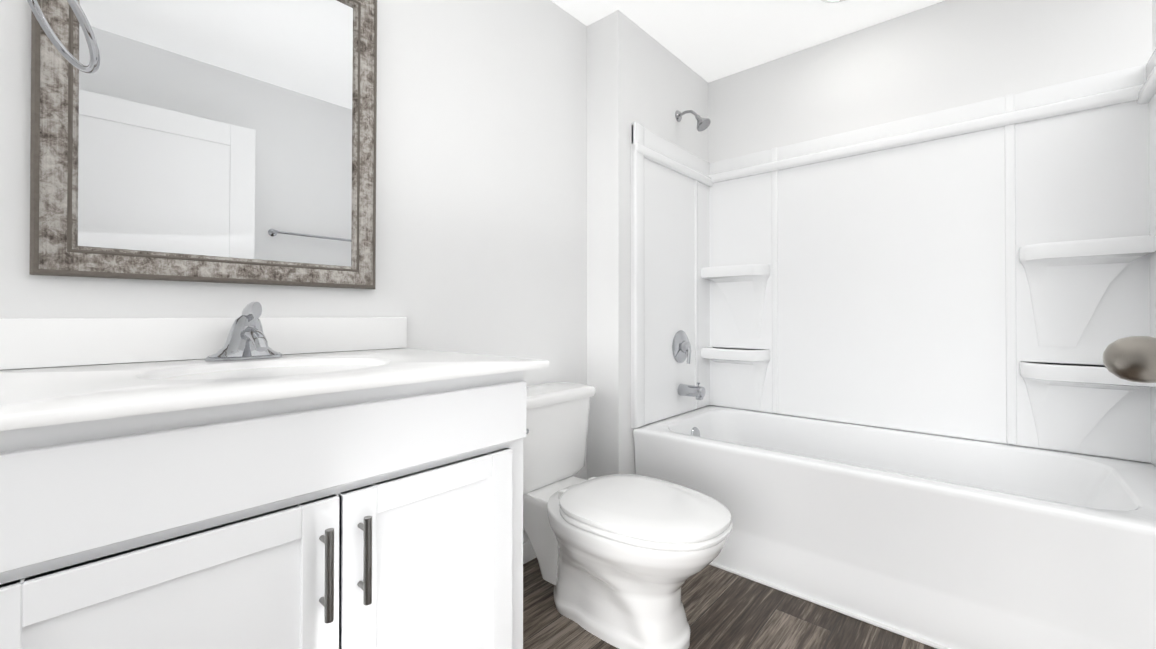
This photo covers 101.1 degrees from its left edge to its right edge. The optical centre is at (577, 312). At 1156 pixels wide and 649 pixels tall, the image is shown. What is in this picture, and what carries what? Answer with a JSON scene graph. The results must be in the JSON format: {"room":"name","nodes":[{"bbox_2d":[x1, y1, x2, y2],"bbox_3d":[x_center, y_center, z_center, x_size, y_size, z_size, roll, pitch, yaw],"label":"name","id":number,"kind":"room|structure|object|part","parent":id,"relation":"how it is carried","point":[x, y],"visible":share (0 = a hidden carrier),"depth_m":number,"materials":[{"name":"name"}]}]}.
{"room":"bathroom","nodes":[
{"label":"bathroom","id":0,"kind":"room"},
{"bbox_2d":[0,0,586,542],"bbox_3d":[-1.202,-0.182,0.961,0.100,2.440,3.660,0,-1,41],"label":"wall","id":1,"kind":"structure","parent":0,"point":[482,184],"depth_m":1.74,"materials":[{"name":"paint"}]},
{"bbox_2d":[29,0,376,288],"bbox_3d":[-0.873,-0.538,1.231,0.032,0.926,0.711,0,0,41],"label":"mirror","id":2,"kind":"object","parent":1,"relation":"attached to","point":[223,141],"visible":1,"depth_m":1.19,"materials":[{"name":"clear glass"}]},
{"bbox_2d":[0,317,406,369],"bbox_3d":[-0.877,0.064,1.237,0.021,0.102,0.919,0,-1,41],"label":"backsplash","id":3,"kind":"structure","parent":1,"relation":"attached to","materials":[{"name":"stone"}]},
{"bbox_2d":[523,540,535,563],"bbox_3d":[-0.263,1.002,1.938,0.012,0.085,0.940,0,-1,41],"label":"baseboard","id":4,"kind":"structure","parent":1,"relation":"attached to","point":[528,553],"depth_m":1.99,"materials":[{"name":"paint"}]},
{"bbox_2d":[587,10,707,478],"bbox_3d":[0.410,-0.170,2.654,0.290,2.440,1.010,0,-1,41],"label":"wall","id":5,"kind":"structure","parent":0,"point":[638,74],"depth_m":2.25,"materials":[{"name":"paint"}]},
{"bbox_2d":[523,557,936,648],"bbox_3d":[-0.109,1.061,0.666,2.120,0.050,4.670,0,-1,41],"label":"floor","id":6,"kind":"structure","parent":0,"point":[724,609],"depth_m":1.60,"materials":[{"name":"brown wood"}]},
{"bbox_2d":[0,302,548,648],"bbox_3d":[-0.625,0.506,1.013,0.691,1.066,0.919,0,-1,41],"label":"bathroom vanity","id":7,"kind":"object","parent":6,"relation":"on","point":[248,478],"visible":1,"depth_m":0.77,"materials":[{"name":"paint"}]},
{"bbox_2d":[0,348,548,430],"bbox_3d":[-0.628,0.186,1.018,0.682,0.145,0.919,0,-1,41],"label":"countertop","id":8,"kind":"structure","parent":7,"relation":"on","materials":[{"name":"stone"}]},
{"bbox_2d":[205,302,281,360],"bbox_3d":[-0.786,0.044,1.144,0.180,0.140,0.160,0,-1,41],"label":"faucet","id":9,"kind":"object","parent":8,"relation":"on","point":[246,340],"depth_m":1.14,"materials":[{"name":"silver metal"}]},
{"bbox_2d":[523,382,731,648],"bbox_3d":[0.089,0.673,1.666,0.892,0.740,0.496,0,-1,41],"label":"toilet","id":10,"kind":"object","parent":6,"relation":"on","point":[622,558],"visible":0.98,"depth_m":1.51,"materials":[{"name":"ceramic"}]},
{"bbox_3d":[-0.157,0.483,1.883,0.237,0.358,0.496,0,-1,41],"label":"tank","id":11,"kind":"part","parent":10,"relation":"part of","materials":[{"name":"ceramic"}]},
{"bbox_3d":[0.208,0.632,1.562,0.572,0.050,0.446,0,-1,41],"label":"lid","id":12,"kind":"part","parent":10,"relation":"part of","materials":[{"name":"plastic"}]},
{"bbox_3d":[0.219,0.649,1.552,0.546,0.019,0.448,0,-1,41],"label":"seat","id":13,"kind":"part","parent":10,"relation":"part of","materials":[{"name":"plastic"}]},
{"bbox_2d":[633,405,1155,648],"bbox_3d":[1.166,0.795,1.978,1.724,0.500,0.812,0,-1,41],"label":"bathtub","id":14,"kind":"object","parent":6,"relation":"on","point":[954,542],"visible":0.94,"depth_m":1.60,"materials":[{"name":"plastic"}]},
{"bbox_2d":[709,562,950,648],"bbox_3d":[0.897,1.038,1.670,1.722,0.011,0.016,0,-1,41],"label":"baseboard","id":15,"kind":"structure","parent":14,"relation":"attached to","point":[869,621],"depth_m":1.66,"materials":[{"name":"paint"}]},
{"bbox_2d":[551,0,943,81],"bbox_3d":[-0.109,-1.429,0.683,2.120,0.050,4.670,0,-1,41],"label":"ceiling","id":16,"kind":"structure","parent":0,"point":[709,40],"depth_m":2.28,"materials":[{"name":"paint"}]},
{"bbox_2d":[820,0,845,2],"bbox_3d":[1.138,-1.392,2.043,0.196,0.004,0.196,0,-1,41],"label":"recessed light","id":17,"kind":"object","parent":16,"relation":"in","point":[831,1],"visible":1,"depth_m":2.12,"materials":[{"name":"paint"}]},
{"bbox_2d":[708,0,1152,463],"bbox_3d":[1.507,-0.173,2.297,1.830,2.440,0.100,0,-1,41],"label":"wall","id":18,"kind":"structure","parent":0,"point":[944,55],"depth_m":2.17,"materials":[{"name":"paint"}]},
{"bbox_2d":[631,49,1155,466],"bbox_3d":[1.167,-0.281,1.987,1.728,1.649,0.812,0,-1,41],"label":"tub surround","id":19,"kind":"object","parent":18,"relation":"attached to","point":[984,270],"visible":1,"depth_m":2.16,"materials":[{"name":"plastic"}]},
{"bbox_2d":[672,330,690,363],"bbox_3d":[0.584,0.184,2.552,0.076,0.176,0.176,0,-1,41],"label":"handle","id":20,"kind":"object","parent":19,"relation":"in","point":[681,346],"depth_m":2.54,"materials":[{"name":"silver metal"}]},
{"bbox_2d":[678,382,704,399],"bbox_3d":[0.606,0.413,2.531,0.135,0.091,0.066,0,-1,41],"label":"tub spout","id":21,"kind":"object","parent":19,"relation":"in","point":[684,390],"depth_m":2.51,"materials":[{"name":"silver metal"}]},
{"bbox_2d":[701,264,769,337],"bbox_3d":[0.883,-0.061,2.682,0.357,0.401,0.115,0,-1,41],"label":"shelf","id":22,"kind":"object","parent":19,"relation":"attached to","point":[735,298],"depth_m":2.70,"materials":[{"name":"plastic"}]},
{"bbox_2d":[701,347,770,409],"bbox_3d":[0.883,0.374,2.679,0.357,0.340,0.115,0,-1,41],"label":"shelf","id":23,"kind":"object","parent":19,"relation":"attached to","point":[734,377],"depth_m":2.69,"materials":[{"name":"plastic"}]},
{"bbox_2d":[1019,235,1155,346],"bbox_3d":[1.899,-0.067,1.791,0.347,0.401,0.115,0,-1,41],"label":"shelf","id":24,"kind":"object","parent":19,"relation":"attached to","point":[1088,292],"depth_m":1.80,"materials":[{"name":"plastic"}]},
{"bbox_2d":[1020,361,1155,451],"bbox_3d":[1.899,0.368,1.788,0.347,0.340,0.115,0,-1,41],"label":"shelf","id":25,"kind":"object","parent":19,"relation":"attached to","point":[1068,406],"depth_m":1.80,"materials":[{"name":"plastic"}]},
{"bbox_2d":[1152,0,1155,51],"bbox_3d":[0.617,-0.188,-0.029,0.100,2.440,4.570,0,-1,41],"label":"wall","id":26,"kind":"structure","parent":0,"point":[1154,22],"depth_m":1.71,"materials":[{"name":"paint"}]},
{"bbox_3d":[-0.923,-0.184,0.597,0.800,2.440,0.100,0,-1,41],"label":"wall","id":27,"kind":"structure","parent":0,"visible":0},
{"bbox_2d":[27,0,99,73],"bbox_3d":[-0.905,-0.512,0.771,0.171,0.175,0.182,0,-1,41],"label":"towel ring","id":28,"kind":"object","parent":27,"relation":"attached to","point":[93,66],"visible":1,"depth_m":0.82,"materials":[{"name":"silver metal"}]},
{"bbox_3d":[0.059,0.009,-0.266,0.018,2.042,0.100,0,-1,41],"label":"door frame","id":29,"kind":"structure","parent":0,"visible":0},
{"bbox_3d":[0.382,0.007,0.140,0.035,2.028,0.892,0,0,37],"label":"door","id":30,"kind":"structure","parent":29,"relation":"attached to","visible":0},
{"bbox_2d":[1103,336,1155,382],"bbox_3d":[0.593,0.045,0.418,0.179,0.064,0.064,0,0,37],"label":"door knob","id":31,"kind":"object","parent":30,"relation":"attached to","point":[1132,358],"depth_m":0.45,"materials":[{"name":"grey metal"}]}
]}

